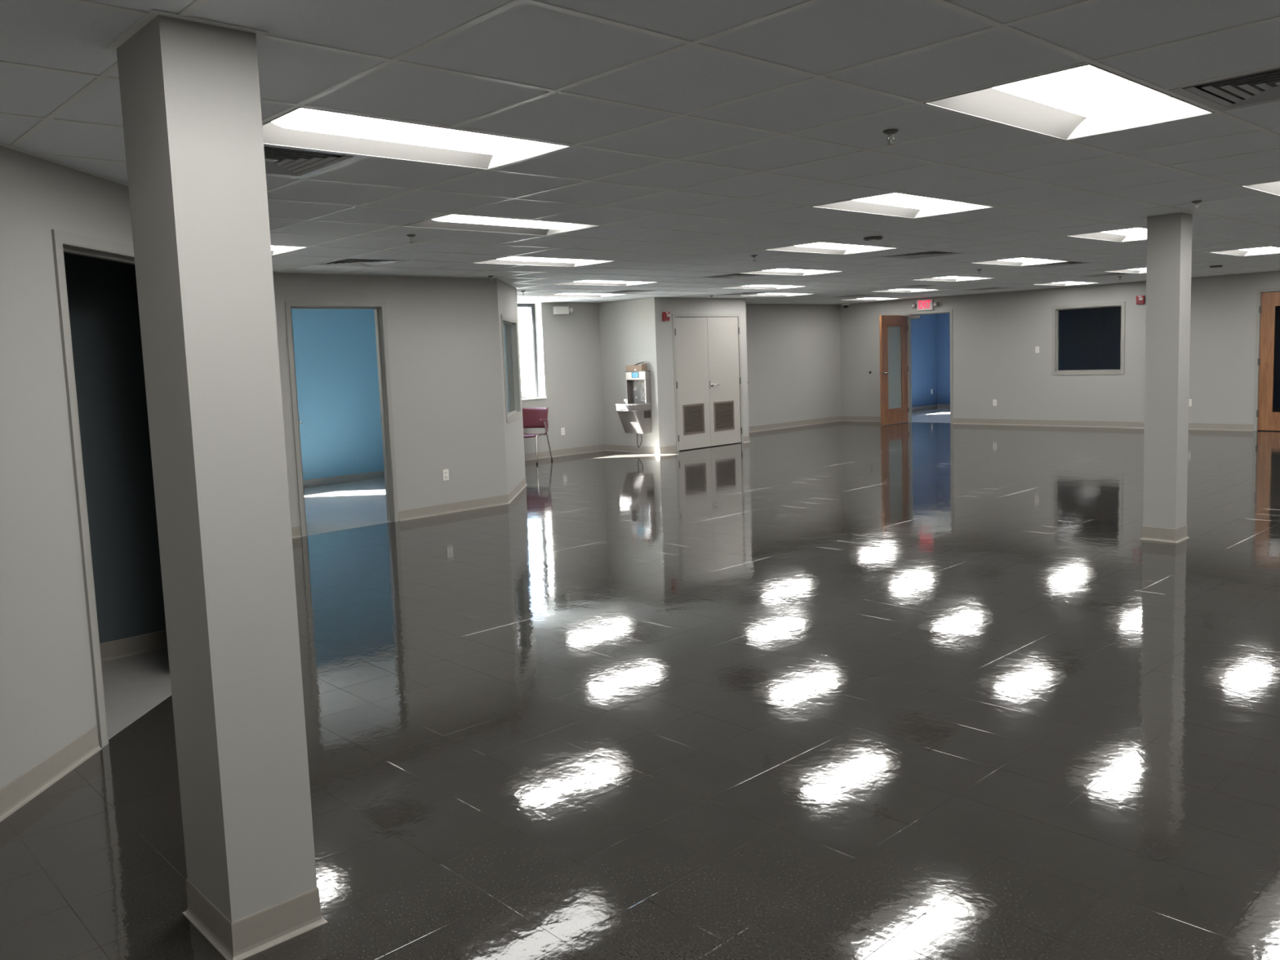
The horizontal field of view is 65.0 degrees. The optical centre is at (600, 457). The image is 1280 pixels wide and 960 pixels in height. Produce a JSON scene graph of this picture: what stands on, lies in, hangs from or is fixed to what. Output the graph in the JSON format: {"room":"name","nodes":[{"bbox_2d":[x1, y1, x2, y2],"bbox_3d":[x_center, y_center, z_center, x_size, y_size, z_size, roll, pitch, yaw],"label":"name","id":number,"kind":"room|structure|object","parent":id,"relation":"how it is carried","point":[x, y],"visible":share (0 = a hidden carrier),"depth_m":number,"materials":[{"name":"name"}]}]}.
{"room":"empty office space","nodes":[
{"label":"empty office space","id":0,"kind":"room"},
{"bbox_2d":[0,145,133,789],"bbox_3d":[-2.296,0.152,2.348,0.060,2.650,7.755,-2,6,3],"label":"wall","id":1,"kind":"structure","parent":0,"point":[47,701],"depth_m":3.90,"materials":[{"name":"grey paint"}]},
{"bbox_2d":[0,724,102,822],"bbox_3d":[-2.258,1.466,1.502,0.017,0.105,5.516,-2,6,3],"label":"baseboard","id":2,"kind":"structure","parent":1,"relation":"attached to","point":[21,790],"depth_m":3.88,"materials":[{"name":"plastic"}]},
{"bbox_2d":[51,229,134,747],"bbox_3d":[-2.203,0.109,4.654,0.144,2.165,1.011,-2,6,3],"label":"door frame","id":3,"kind":"structure","parent":1,"relation":"in","point":[63,242],"depth_m":4.18,"materials":[{"name":"grey metal"}]},
{"bbox_2d":[291,525,302,538],"bbox_3d":[-2.910,0.917,7.201,1.318,0.105,4.184,-4,6,-14],"label":"baseboard","id":4,"kind":"structure","parent":1,"relation":"attached to","point":[295,531],"depth_m":9.35,"materials":[{"name":"plastic"}]},
{"bbox_2d":[63,252,166,643],"bbox_3d":[-3.953,0.010,4.418,4.955,2.650,0.060,-7,8,-42],"label":"wall","id":5,"kind":"structure","parent":0,"point":[103,296],"depth_m":5.53,"materials":[{"name":"black paint"}]},
{"bbox_2d":[99,630,167,662],"bbox_3d":[-3.911,1.231,4.484,4.740,0.105,0.017,-7,8,-42],"label":"baseboard","id":6,"kind":"structure","parent":5,"relation":"attached to","point":[144,643],"depth_m":5.64,"materials":[{"name":"plastic"}]},
{"bbox_2d":[272,272,507,533],"bbox_3d":[-2.547,-0.566,9.569,3.954,2.650,0.060,-7,8,-42],"label":"wall","id":7,"kind":"structure","parent":0,"point":[443,332],"depth_m":10.29,"materials":[{"name":"grey paint"}]},
{"bbox_2d":[284,301,399,537],"bbox_3d":[-2.772,-0.415,9.973,1.040,2.185,0.971,-7,8,-42],"label":"door frame","id":8,"kind":"structure","parent":7,"relation":"in","point":[380,307],"depth_m":9.87,"materials":[{"name":"grey metal"}]},
{"bbox_2d":[442,469,448,480],"bbox_3d":[-1.603,0.184,10.424,0.070,0.115,0.010,-7,8,-42],"label":"wall outlet","id":9,"kind":"object","parent":7,"relation":"attached to","point":[445,472],"visible":1,"depth_m":10.42,"materials":[{"name":"white plastic"}]},
{"bbox_2d":[0,142,1279,304],"bbox_3d":[2.628,-1.817,8.230,20.780,0.012,15.860,-7,8,-42],"label":"trim","id":10,"kind":"structure","parent":7,"relation":"attached to","point":[1,144],"depth_m":4.56,"materials":[{"name":"white metal"}]},
{"bbox_2d":[291,302,604,479],"bbox_3d":[-3.202,-0.977,13.898,8.574,2.650,0.270,-7,8,-42],"label":"wall","id":11,"kind":"structure","parent":0,"point":[335,353],"depth_m":13.72,"materials":[{"name":"blue paint"}]},
{"bbox_2d":[302,470,384,488],"bbox_3d":[-3.268,0.505,11.429,4.780,0.105,3.440,-7,8,-42],"label":"baseboard","id":12,"kind":"structure","parent":11,"relation":"attached to","point":[378,474],"depth_m":13.55,"materials":[{"name":"plastic"}]},
{"bbox_2d":[517,302,546,400],"bbox_3d":[-1.301,-1.634,15.554,0.902,1.507,0.282,-7,8,-42],"label":"window","id":13,"kind":"structure","parent":11,"relation":"in","point":[535,395],"depth_m":15.85,"materials":[{"name":"grey metal"}]},
{"bbox_2d":[552,306,573,314],"bbox_3d":[-0.582,-2.332,15.941,0.367,0.124,0.085,-7,8,-42],"label":"emergency light","id":14,"kind":"object","parent":11,"relation":"attached to","point":[557,309],"visible":1,"depth_m":15.89,"materials":[{"name":"white plastic"}]},
{"bbox_2d":[524,444,676,460],"bbox_3d":[-0.661,0.019,15.196,3.905,0.105,1.307,-7,8,-42],"label":"baseboard","id":15,"kind":"structure","parent":11,"relation":"attached to","point":[651,450],"depth_m":16.12,"materials":[{"name":"plastic"}]},
{"bbox_2d":[503,324,508,412],"bbox_3d":[-1.961,-0.976,13.397,0.060,2.650,2.675,-7,8,-42],"label":"window frame","id":16,"kind":"structure","parent":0,"point":[504,324],"depth_m":12.45,"materials":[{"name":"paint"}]},
{"bbox_2d":[497,279,525,493],"bbox_3d":[-1.052,-0.837,11.655,0.060,2.650,1.598,-2,6,3],"label":"wall","id":17,"kind":"structure","parent":0,"point":[506,293],"depth_m":11.53,"materials":[{"name":"grey paint"}]},
{"bbox_2d":[398,476,527,521],"bbox_3d":[-1.592,0.349,12.305,1.413,0.105,4.371,-3,6,-7],"label":"baseboard","id":18,"kind":"structure","parent":17,"relation":"attached to","point":[439,509],"depth_m":10.58,"materials":[{"name":"plastic"}]},
{"bbox_2d":[501,314,521,422],"bbox_3d":[-1.090,-1.029,11.623,0.144,1.186,1.219,-2,6,3],"label":"window","id":19,"kind":"structure","parent":17,"relation":"in","point":[514,412],"depth_m":12.15,"materials":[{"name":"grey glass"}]},
{"bbox_2d":[598,297,659,447],"bbox_3d":[0.385,-1.358,16.248,0.060,2.650,1.560,-7,8,-42],"label":"wall","id":20,"kind":"structure","parent":0,"point":[627,327],"depth_m":16.17,"materials":[{"name":"grey paint"}]},
{"bbox_2d":[614,370,652,448],"bbox_3d":[0.499,-0.741,15.835,0.437,1.228,0.472,-7,8,-42],"label":"fountain","id":21,"kind":"object","parent":20,"relation":"attached to","point":[634,415],"visible":1,"depth_m":15.79,"materials":[{"name":"silver metal"}]},
{"bbox_2d":[614,402,652,411],"bbox_3d":[0.499,-0.791,15.834,0.429,0.115,0.468,-7,8,-42],"label":"basin","id":22,"kind":"object","parent":21,"relation":"in","point":[627,406],"depth_m":15.68,"materials":[{"name":"silver metal"}]},
{"bbox_2d":[626,361,646,371],"bbox_3d":[0.567,-1.435,15.874,0.113,0.141,0.350,-8,8,-44],"label":"cardboard box","id":23,"kind":"object","parent":21,"relation":"on","point":[643,366],"visible":1,"depth_m":15.80,"materials":[{"name":"beige cardboard"}]},
{"bbox_2d":[644,410,651,417],"bbox_3d":[0.746,-0.672,15.756,0.138,0.115,0.007,-7,8,-42],"label":"vent","id":24,"kind":"object","parent":21,"relation":"attached to","point":[647,414],"depth_m":15.75,"materials":[{"name":"grey metal"}]},
{"bbox_2d":[0,408,1279,959],"bbox_3d":[4.204,0.462,9.625,24.871,0.053,16.154,-7,8,-42],"label":"floor","id":25,"kind":"structure","parent":0,"point":[837,690],"depth_m":4.25,"materials":[{"name":"black tile"}]},
{"bbox_2d":[105,9,328,959],"bbox_3d":[-1.047,0.090,2.765,0.289,2.490,0.369,-7,8,-42],"label":"column","id":26,"kind":"structure","parent":25,"relation":"on","point":[189,86],"depth_m":2.65,"materials":[{"name":"grey paint"}]},
{"bbox_2d":[522,407,552,464],"bbox_3d":[-1.074,-0.323,15.190,0.552,0.820,0.547,0,6,23],"label":"chair","id":27,"kind":"object","parent":25,"relation":"on","point":[534,417],"visible":0.64,"depth_m":15.33,"materials":[{"name":"red"}]},
{"bbox_2d":[1139,211,1196,542],"bbox_3d":[4.287,-0.611,7.583,0.279,2.490,0.274,-7,8,-42],"label":"column","id":28,"kind":"structure","parent":25,"relation":"on","point":[1169,235],"depth_m":7.50,"materials":[{"name":"grey paint"}]},
{"bbox_2d":[0,0,1279,304],"bbox_3d":[2.663,-1.902,7.867,21.332,0.250,16.467,-7,8,-42],"label":"ceiling","id":29,"kind":"structure","parent":0,"point":[704,137],"depth_m":3.94,"materials":[{"name":"grey"}]},
{"bbox_2d":[271,245,306,255],"bbox_3d":[-2.762,-1.544,7.086,1.199,0.132,0.590,-7,8,-42],"label":"ceiling light","id":30,"kind":"object","parent":29,"relation":"attached to","point":[275,250],"visible":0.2,"depth_m":7.48,"materials":[{"name":"white plastic"}]},
{"bbox_2d":[271,245,281,250],"bbox_3d":[-2.761,-1.523,7.088,1.155,0.082,0.244,-7,8,-42],"label":"diffuser","id":31,"kind":"object","parent":30,"relation":"attached to","point":[273,247],"depth_m":7.35,"materials":[{"name":"white plastic"}]},
{"bbox_2d":[263,145,365,178],"bbox_3d":[-1.395,-1.263,4.226,0.594,0.034,0.594,-7,8,-42],"label":"ceiling vent","id":32,"kind":"object","parent":29,"relation":"in","point":[283,162],"visible":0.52,"depth_m":4.30,"materials":[{"name":"silver metal"}]},
{"bbox_2d":[314,258,409,266],"bbox_3d":[-2.039,-1.674,8.555,0.594,0.034,0.594,-7,8,-42],"label":"ceiling vent","id":33,"kind":"object","parent":29,"relation":"in","point":[344,262],"visible":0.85,"depth_m":8.60,"materials":[{"name":"grey metal"}]},
{"bbox_2d":[262,106,571,169],"bbox_3d":[-0.762,-1.310,3.972,1.199,0.132,0.590,-7,8,-42],"label":"ceiling light","id":34,"kind":"object","parent":29,"relation":"attached to","point":[301,127],"visible":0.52,"depth_m":4.03,"materials":[{"name":"grey plastic"}]},
{"bbox_2d":[271,107,530,155],"bbox_3d":[-0.761,-1.289,3.974,1.155,0.082,0.244,-7,8,-42],"label":"diffuser","id":35,"kind":"object","parent":34,"relation":"attached to","point":[302,119],"depth_m":3.88,"materials":[{"name":"white plastic"}]},
{"bbox_2d":[401,213,601,235],"bbox_3d":[-0.632,-1.575,6.542,1.199,0.132,0.590,-7,8,-42],"label":"ceiling light","id":36,"kind":"object","parent":29,"relation":"attached to","point":[451,221],"visible":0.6,"depth_m":6.63,"materials":[{"name":"grey plastic"}]},
{"bbox_2d":[431,214,571,229],"bbox_3d":[-0.631,-1.554,6.544,1.155,0.082,0.244,-7,8,-42],"label":"diffuser","id":37,"kind":"object","parent":36,"relation":"attached to","point":[451,218],"depth_m":6.47,"materials":[{"name":"white plastic"}]},
{"bbox_2d":[474,256,613,266],"bbox_3d":[-0.502,-1.839,9.111,1.199,0.132,0.590,-7,8,-42],"label":"ceiling light","id":38,"kind":"object","parent":29,"relation":"attached to","point":[521,260],"visible":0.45,"depth_m":9.23,"materials":[{"name":"white plastic"}]},
{"bbox_2d":[497,256,591,263],"bbox_3d":[-0.502,-1.818,9.113,1.155,0.082,0.244,-7,8,-42],"label":"diffuser","id":39,"kind":"object","parent":38,"relation":"attached to","point":[513,258],"depth_m":9.06,"materials":[{"name":"white plastic"}]},
{"bbox_2d":[538,293,626,297],"bbox_3d":[-0.243,-2.368,14.250,1.199,0.132,0.590,-7,8,-42],"label":"ceiling light","id":40,"kind":"object","parent":29,"relation":"attached to","point":[578,295],"visible":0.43,"depth_m":14.44,"materials":[{"name":"white plastic"}]},
{"bbox_2d":[555,293,611,295],"bbox_3d":[-0.242,-2.347,14.252,1.155,0.082,0.244,-7,8,-42],"label":"diffuser","id":41,"kind":"object","parent":40,"relation":"attached to","point":[562,293],"depth_m":14.16,"materials":[{"name":"white plastic"}]},
{"bbox_2d":[556,280,659,285],"bbox_3d":[0.079,-2.163,12.085,1.199,0.132,0.590,-7,8,-42],"label":"ceiling light","id":42,"kind":"object","parent":29,"relation":"attached to","point":[597,282],"visible":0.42,"depth_m":12.23,"materials":[{"name":"white plastic"}]},
{"bbox_2d":[574,280,639,283],"bbox_3d":[0.080,-2.142,12.088,1.155,0.082,0.244,-7,8,-42],"label":"diffuser","id":43,"kind":"object","parent":42,"relation":"attached to","point":[585,281],"depth_m":12.05,"materials":[{"name":"white plastic"}]},
{"bbox_2d":[601,290,657,293],"bbox_3d":[0.394,-2.321,14.006,0.594,0.034,0.594,-7,8,-42],"label":"ceiling vent","id":44,"kind":"object","parent":29,"relation":"in","point":[620,291],"visible":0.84,"depth_m":14.06,"materials":[{"name":"grey metal"}]},
{"bbox_2d":[702,273,768,278],"bbox_3d":[1.576,-2.146,11.795,0.594,0.034,0.594,-7,8,-42],"label":"ceiling vent","id":45,"kind":"object","parent":29,"relation":"in","point":[732,275],"visible":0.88,"depth_m":11.83,"materials":[{"name":"grey metal"}]},
{"bbox_2d":[715,292,762,295],"bbox_3d":[2.201,-2.558,15.626,0.594,0.034,0.594,-7,8,-42],"label":"ceiling vent","id":46,"kind":"object","parent":29,"relation":"in","point":[741,293],"visible":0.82,"depth_m":15.67,"materials":[{"name":"grey metal"}]},
{"bbox_2d":[724,284,808,288],"bbox_3d":[2.338,-2.458,14.110,1.199,0.132,0.590,-7,8,-42],"label":"ceiling light","id":47,"kind":"object","parent":29,"relation":"attached to","point":[750,286],"visible":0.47,"depth_m":14.28,"materials":[{"name":"white plastic"}]},
{"bbox_2d":[742,284,791,287],"bbox_3d":[2.339,-2.437,14.112,1.155,0.082,0.244,-7,8,-42],"label":"diffuser","id":48,"kind":"object","parent":47,"relation":"attached to","point":[766,286],"depth_m":14.08,"materials":[{"name":"white plastic"}]},
{"bbox_2d":[745,293,810,296],"bbox_3d":[2.877,-2.693,16.228,1.199,0.132,0.590,-7,8,-42],"label":"ceiling light","id":49,"kind":"object","parent":29,"relation":"attached to","point":[763,294],"visible":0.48,"depth_m":16.37,"materials":[{"name":"white plastic"}]},
{"bbox_2d":[760,293,798,294],"bbox_3d":[2.877,-2.672,16.230,1.155,0.082,0.244,-7,8,-42],"label":"diffuser","id":50,"kind":"object","parent":49,"relation":"attached to","point":[765,293],"depth_m":16.16,"materials":[{"name":"white plastic"}]},
{"bbox_2d":[738,268,844,275],"bbox_3d":[2.208,-2.193,11.541,1.199,0.132,0.590,-7,8,-42],"label":"ceiling light","id":51,"kind":"object","parent":29,"relation":"attached to","point":[776,271],"visible":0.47,"depth_m":11.70,"materials":[{"name":"white plastic"}]},
{"bbox_2d":[762,268,824,272],"bbox_3d":[2.209,-2.172,11.543,1.155,0.082,0.244,-7,8,-42],"label":"diffuser","id":52,"kind":"object","parent":51,"relation":"attached to","point":[778,269],"depth_m":11.50,"materials":[{"name":"white plastic"}]},
{"bbox_2d":[764,242,895,254],"bbox_3d":[2.079,-1.929,8.971,1.199,0.132,0.590,-7,8,-42],"label":"ceiling light","id":53,"kind":"object","parent":29,"relation":"attached to","point":[815,247],"visible":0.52,"depth_m":9.12,"materials":[{"name":"white plastic"}]},
{"bbox_2d":[795,242,873,250],"bbox_3d":[2.079,-1.908,8.973,1.155,0.082,0.244,-7,8,-42],"label":"diffuser","id":54,"kind":"object","parent":53,"relation":"attached to","point":[818,245],"depth_m":8.94,"materials":[{"name":"white plastic"}]},
{"bbox_2d":[832,294,875,297],"bbox_3d":[4.460,-2.853,17.650,0.594,0.034,0.594,-7,8,-42],"label":"ceiling vent","id":55,"kind":"object","parent":29,"relation":"in","point":[852,295],"visible":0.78,"depth_m":17.69,"materials":[{"name":"grey metal"}]},
{"bbox_2d":[840,297,902,300],"bbox_3d":[5.179,-3.077,19.109,1.199,0.132,0.590,-7,8,-42],"label":"ceiling light","id":56,"kind":"object","parent":29,"relation":"attached to","point":[860,299],"visible":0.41,"depth_m":19.36,"materials":[{"name":"white plastic"}]},
{"bbox_2d":[863,235,882,242],"bbox_3d":[2.222,-1.768,8.165,0.150,0.043,0.150,-7,8,-42],"label":"ceiling sensor","id":57,"kind":"object","parent":29,"relation":"attached to","point":[872,239],"visible":1,"depth_m":8.12,"materials":[{"name":"grey plastic"}]},
{"bbox_2d":[883,128,898,144],"bbox_3d":[1.194,-1.314,4.120,0.062,0.053,0.062,-7,8,-42],"label":"sprinkler head","id":58,"kind":"object","parent":29,"relation":"attached to","point":[891,132],"visible":1,"depth_m":4.11},
{"bbox_2d":[813,192,995,218],"bbox_3d":[1.949,-1.665,6.402,1.199,0.132,0.590,-7,8,-42],"label":"ceiling light","id":59,"kind":"object","parent":29,"relation":"attached to","point":[893,204],"visible":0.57,"depth_m":6.53,"materials":[{"name":"white plastic"}]},
{"bbox_2d":[853,192,963,211],"bbox_3d":[1.949,-1.643,6.404,1.155,0.082,0.244,-7,8,-42],"label":"diffuser","id":60,"kind":"object","parent":59,"relation":"attached to","point":[891,199],"depth_m":6.36,"materials":[{"name":"white plastic"}]},
{"bbox_2d":[875,288,937,292],"bbox_3d":[5.049,-2.812,16.540,1.199,0.132,0.590,-7,8,-42],"label":"ceiling light","id":61,"kind":"object","parent":29,"relation":"attached to","point":[894,290],"visible":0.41,"depth_m":16.74,"materials":[{"name":"white plastic"}]},
{"bbox_2d":[895,288,924,290],"bbox_3d":[5.050,-2.791,16.542,1.155,0.082,0.244,-7,8,-42],"label":"diffuser","id":62,"kind":"object","parent":61,"relation":"attached to","point":[895,289],"depth_m":16.53,"materials":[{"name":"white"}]},
{"bbox_2d":[884,284,931,288],"bbox_3d":[4.782,-2.648,15.486,0.594,0.034,0.594,-7,8,-42],"label":"ceiling vent","id":63,"kind":"object","parent":29,"relation":"in","point":[913,286],"visible":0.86,"depth_m":15.52,"materials":[{"name":"grey metal"}]},
{"bbox_2d":[881,250,962,258],"bbox_3d":[3.210,-2.030,9.988,0.594,0.034,0.594,-7,8,-42],"label":"ceiling vent","id":64,"kind":"object","parent":29,"relation":"in","point":[934,253],"visible":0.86,"depth_m":10.04,"materials":[{"name":"grey metal"}]},
{"bbox_2d":[913,275,991,281],"bbox_3d":[4.919,-2.548,13.970,1.199,0.132,0.590,-7,8,-42],"label":"ceiling light","id":65,"kind":"object","parent":29,"relation":"attached to","point":[950,278],"visible":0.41,"depth_m":14.17,"materials":[{"name":"white plastic"}]},
{"bbox_2d":[933,275,975,279],"bbox_3d":[4.920,-2.527,13.973,1.155,0.082,0.244,-7,8,-42],"label":"diffuser","id":66,"kind":"object","parent":65,"relation":"attached to","point":[952,277],"depth_m":13.97,"materials":[{"name":"white plastic"}]},
{"bbox_2d":[964,287,1004,290],"bbox_3d":[6.589,-2.884,17.106,0.594,0.034,0.594,-7,8,-42],"label":"ceiling vent","id":67,"kind":"object","parent":29,"relation":"in","point":[991,288],"visible":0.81,"depth_m":17.16,"materials":[{"name":"grey metal"}]},
{"bbox_2d":[973,257,1067,266],"bbox_3d":[4.789,-2.283,11.401,1.199,0.132,0.590,-7,8,-42],"label":"ceiling light","id":68,"kind":"object","parent":29,"relation":"attached to","point":[1016,261],"visible":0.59,"depth_m":11.60,"materials":[{"name":"white plastic"}]},
{"bbox_2d":[1000,257,1049,262],"bbox_3d":[4.790,-2.262,11.403,1.155,0.082,0.244,-7,8,-42],"label":"diffuser","id":69,"kind":"object","parent":68,"relation":"attached to","point":[1018,260],"depth_m":11.39,"materials":[{"name":"white plastic"}]},
{"bbox_2d":[1025,261,1088,267],"bbox_3d":[5.469,-2.325,12.013,0.594,0.034,0.594,-7,8,-42],"label":"ceiling vent","id":70,"kind":"object","parent":29,"relation":"in","point":[1068,263],"visible":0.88,"depth_m":12.05,"materials":[{"name":"grey metal"}]},
{"bbox_2d":[1031,281,1100,285],"bbox_3d":[7.630,-2.902,16.400,1.199,0.132,0.590,-7,8,-42],"label":"ceiling light","id":71,"kind":"object","parent":29,"relation":"attached to","point":[1063,283],"visible":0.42,"depth_m":16.63,"materials":[{"name":"white plastic"}]},
{"bbox_2d":[1053,281,1084,284],"bbox_3d":[7.631,-2.881,16.402,1.155,0.082,0.244,-7,8,-42],"label":"diffuser","id":72,"kind":"object","parent":71,"relation":"attached to","point":[1069,282],"depth_m":16.42,"materials":[{"name":"white plastic"}]},
{"bbox_2d":[923,63,1214,140],"bbox_3d":[1.819,-1.400,3.832,1.199,0.132,0.590,-7,8,-42],"label":"ceiling light","id":73,"kind":"object","parent":29,"relation":"attached to","point":[1089,100],"visible":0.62,"depth_m":3.92,"materials":[{"name":"white plastic"}]},
{"bbox_2d":[991,66,1165,124],"bbox_3d":[1.819,-1.379,3.834,1.155,0.082,0.244,-7,8,-42],"label":"diffuser","id":74,"kind":"object","parent":73,"relation":"attached to","point":[1091,92],"depth_m":3.78,"materials":[{"name":"white plastic"}]},
{"bbox_2d":[1079,272,1133,277],"bbox_3d":[7.319,-2.649,14.489,0.594,0.034,0.594,-7,8,-42],"label":"ceiling vent","id":75,"kind":"object","parent":29,"relation":"in","point":[1115,273],"visible":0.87,"depth_m":14.53,"materials":[{"name":"grey metal"}]},
{"bbox_2d":[1067,227,1146,242],"bbox_3d":[4.659,-2.019,8.832,1.199,0.132,0.590,-7,8,-42],"label":"ceiling light","id":76,"kind":"object","parent":29,"relation":"attached to","point":[1134,233],"visible":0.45,"depth_m":8.97,"materials":[{"name":"white plastic"}]},
{"bbox_2d":[1102,227,1146,237],"bbox_3d":[4.660,-1.998,8.834,1.155,0.082,0.244,-7,8,-42],"label":"diffuser","id":77,"kind":"object","parent":76,"relation":"attached to","point":[1136,232],"depth_m":8.72,"materials":[{"name":"white plastic"}]},
{"bbox_2d":[1103,267,1146,273],"bbox_3d":[7.500,-2.638,13.831,1.199,0.132,0.590,-7,8,-42],"label":"ceiling light","id":78,"kind":"object","parent":29,"relation":"attached to","point":[1143,270],"visible":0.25,"depth_m":14.07,"materials":[{"name":"white plastic"}]},
{"bbox_2d":[1131,267,1146,271],"bbox_3d":[7.501,-2.617,13.833,1.155,0.082,0.244,-7,8,-42],"label":"diffuser","id":79,"kind":"object","parent":78,"relation":"attached to","point":[1144,268],"depth_m":13.64,"materials":[{"name":"white plastic"}]},
{"bbox_2d":[1168,66,1279,111],"bbox_3d":[2.455,-1.354,3.588,0.594,0.034,0.594,-7,8,-42],"label":"ceiling vent","id":80,"kind":"object","parent":29,"relation":"in","point":[1262,86],"visible":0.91,"depth_m":3.70,"materials":[{"name":"grey metal"}]},
{"bbox_2d":[1211,246,1279,256],"bbox_3d":[7.370,-2.373,11.261,1.199,0.132,0.590,-7,8,-42],"label":"ceiling light","id":81,"kind":"object","parent":29,"relation":"attached to","point":[1268,250],"visible":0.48,"depth_m":11.48,"materials":[{"name":"white plastic"}]},
{"bbox_2d":[1241,246,1279,253],"bbox_3d":[7.371,-2.352,11.263,1.155,0.082,0.244,-7,8,-42],"label":"diffuser","id":82,"kind":"object","parent":81,"relation":"attached to","point":[1261,250],"depth_m":11.30,"materials":[{"name":"white plastic"}]},
{"bbox_2d":[1242,180,1279,195],"bbox_3d":[4.529,-1.754,6.262,1.199,0.132,0.590,-7,8,-42],"label":"ceiling light","id":83,"kind":"object","parent":29,"relation":"attached to","point":[1272,188],"visible":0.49,"depth_m":6.35,"materials":[{"name":"white plastic"}]},
{"bbox_2d":[654,297,749,449],"bbox_3d":[1.677,-1.426,16.400,2.190,2.650,0.060,-7,8,-42],"label":"wall","id":84,"kind":"structure","parent":0,"point":[664,329],"depth_m":15.88,"materials":[{"name":"grey paint"}]},
{"bbox_2d":[662,311,670,320],"bbox_3d":[1.038,-2.204,15.689,0.124,0.140,0.062,-7,8,-42],"label":"fire alarm","id":85,"kind":"object","parent":84,"relation":"attached to","point":[666,315],"visible":1,"depth_m":15.66,"materials":[{"name":"red plastic"}]},
{"bbox_2d":[671,313,743,451],"bbox_3d":[1.765,-1.255,16.492,1.650,2.185,0.201,-7,8,-42],"label":"door","id":86,"kind":"structure","parent":84,"relation":"in","point":[707,347],"depth_m":16.45,"materials":[{"name":"grey metal"}]},
{"bbox_2d":[682,403,705,435],"bbox_3d":[1.515,-0.619,16.273,0.505,0.485,0.027,-7,8,-42],"label":"grille","id":87,"kind":"object","parent":86,"relation":"attached to","point":[693,414],"depth_m":16.28,"materials":[{"name":"grey metal"}]},
{"bbox_2d":[713,400,734,431],"bbox_3d":[2.067,-0.692,16.768,0.505,0.485,0.027,-7,8,-42],"label":"grille","id":88,"kind":"object","parent":86,"relation":"attached to","point":[723,411],"depth_m":16.78,"materials":[{"name":"grey metal"}]},
{"bbox_2d":[743,415,880,442],"bbox_3d":[3.855,-0.556,19.098,4.765,0.105,1.525,-7,8,-42],"label":"baseboard","id":89,"kind":"structure","parent":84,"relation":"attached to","point":[842,418],"depth_m":20.49,"materials":[{"name":"plastic"}]},
{"bbox_2d":[745,303,937,426],"bbox_3d":[4.715,-2.012,20.994,8.650,2.650,0.270,-7,8,-42],"label":"wall","id":90,"kind":"structure","parent":0,"point":[793,357],"depth_m":20.25,"materials":[{"name":"grey paint"}]},
{"bbox_2d":[840,271,1279,424],"bbox_3d":[10.347,-1.667,15.325,0.060,2.650,16.250,-7,8,-42],"label":"wall","id":91,"kind":"structure","parent":0,"point":[996,335],"depth_m":17.86,"materials":[{"name":"grey paint"}]},
{"bbox_2d":[879,309,952,425],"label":"door","id":92,"kind":"structure","parent":91,"relation":"in","point":[895,331],"depth_m":19.67,"materials":[{"name":"brown wood"}]},
{"bbox_2d":[911,298,937,311],"bbox_3d":[6.320,-2.966,19.522,0.080,0.215,0.566,-7,8,-42],"label":"exit sign","id":93,"kind":"object","parent":91,"relation":"attached to","point":[926,304],"visible":1,"depth_m":19.50,"materials":[{"name":"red plastic"}]},
{"bbox_2d":[1051,301,1124,374],"bbox_3d":[8.478,-2.045,17.400,0.144,1.216,1.221,-7,8,-42],"label":"window","id":94,"kind":"structure","parent":91,"relation":"in","point":[1055,320],"depth_m":17.46,"materials":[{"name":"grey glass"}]},
{"bbox_2d":[952,417,1253,431],"bbox_3d":[8.493,-0.581,17.494,0.017,0.105,5.025,-7,8,-42],"label":"baseboard","id":95,"kind":"structure","parent":91,"relation":"attached to","point":[1240,427],"depth_m":17.49,"materials":[{"name":"plastic"}]},
{"bbox_2d":[1136,295,1144,304],"bbox_3d":[8.961,-2.609,16.642,0.062,0.140,0.124,-7,8,-42],"label":"fire alarm","id":96,"kind":"object","parent":91,"relation":"attached to","point":[1140,299],"visible":1,"depth_m":16.62,"materials":[{"name":"red plastic"}]},
{"bbox_2d":[1058,307,1102,370],"bbox_3d":[9.596,-2.077,20.228,2.300,2.438,0.120,-7,8,-42],"label":"wall","id":97,"kind":"structure","parent":0,"point":[1080,331],"depth_m":20.20,"materials":[{"name":"blue paint"}]},
{"bbox_2d":[936,306,1279,407],"bbox_3d":[11.189,-2.193,20.210,0.060,2.650,10.090,-7,8,-42],"label":"wall","id":98,"kind":"structure","parent":0,"point":[1111,344],"depth_m":20.85,"materials":[{"name":"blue paint"}]},
{"bbox_2d":[911,404,1279,412],"bbox_3d":[9.885,-0.787,18.979,3.780,0.105,9.760,-7,8,-42],"label":"baseboard","id":99,"kind":"structure","parent":98,"relation":"attached to","point":[937,406],"depth_m":23.56,"materials":[{"name":"plastic"}]},
{"bbox_3d":[8.328,-1.820,17.646,0.060,2.650,10.090,-7,8,-42],"label":"wall","id":100,"kind":"structure","parent":0,"visible":0},
{"bbox_2d":[1253,287,1279,431],"bbox_3d":[10.510,-1.475,15.177,0.197,2.185,1.015,-7,8,-42],"label":"door","id":101,"kind":"structure","parent":100,"relation":"in","point":[1267,300],"depth_m":15.43,"materials":[{"name":"brown wood"}]},
{"label":"outside","id":102,"kind":"structure","parent":0,"visible":0},
{"bbox_2d":[520,381,724,450],"bbox_3d":[-19.591,-0.595,32.610,110.000,0.350,49.360,-7,8,-42],"label":"ground","id":103,"kind":"structure","parent":102,"point":[526,385],"depth_m":59.63,"materials":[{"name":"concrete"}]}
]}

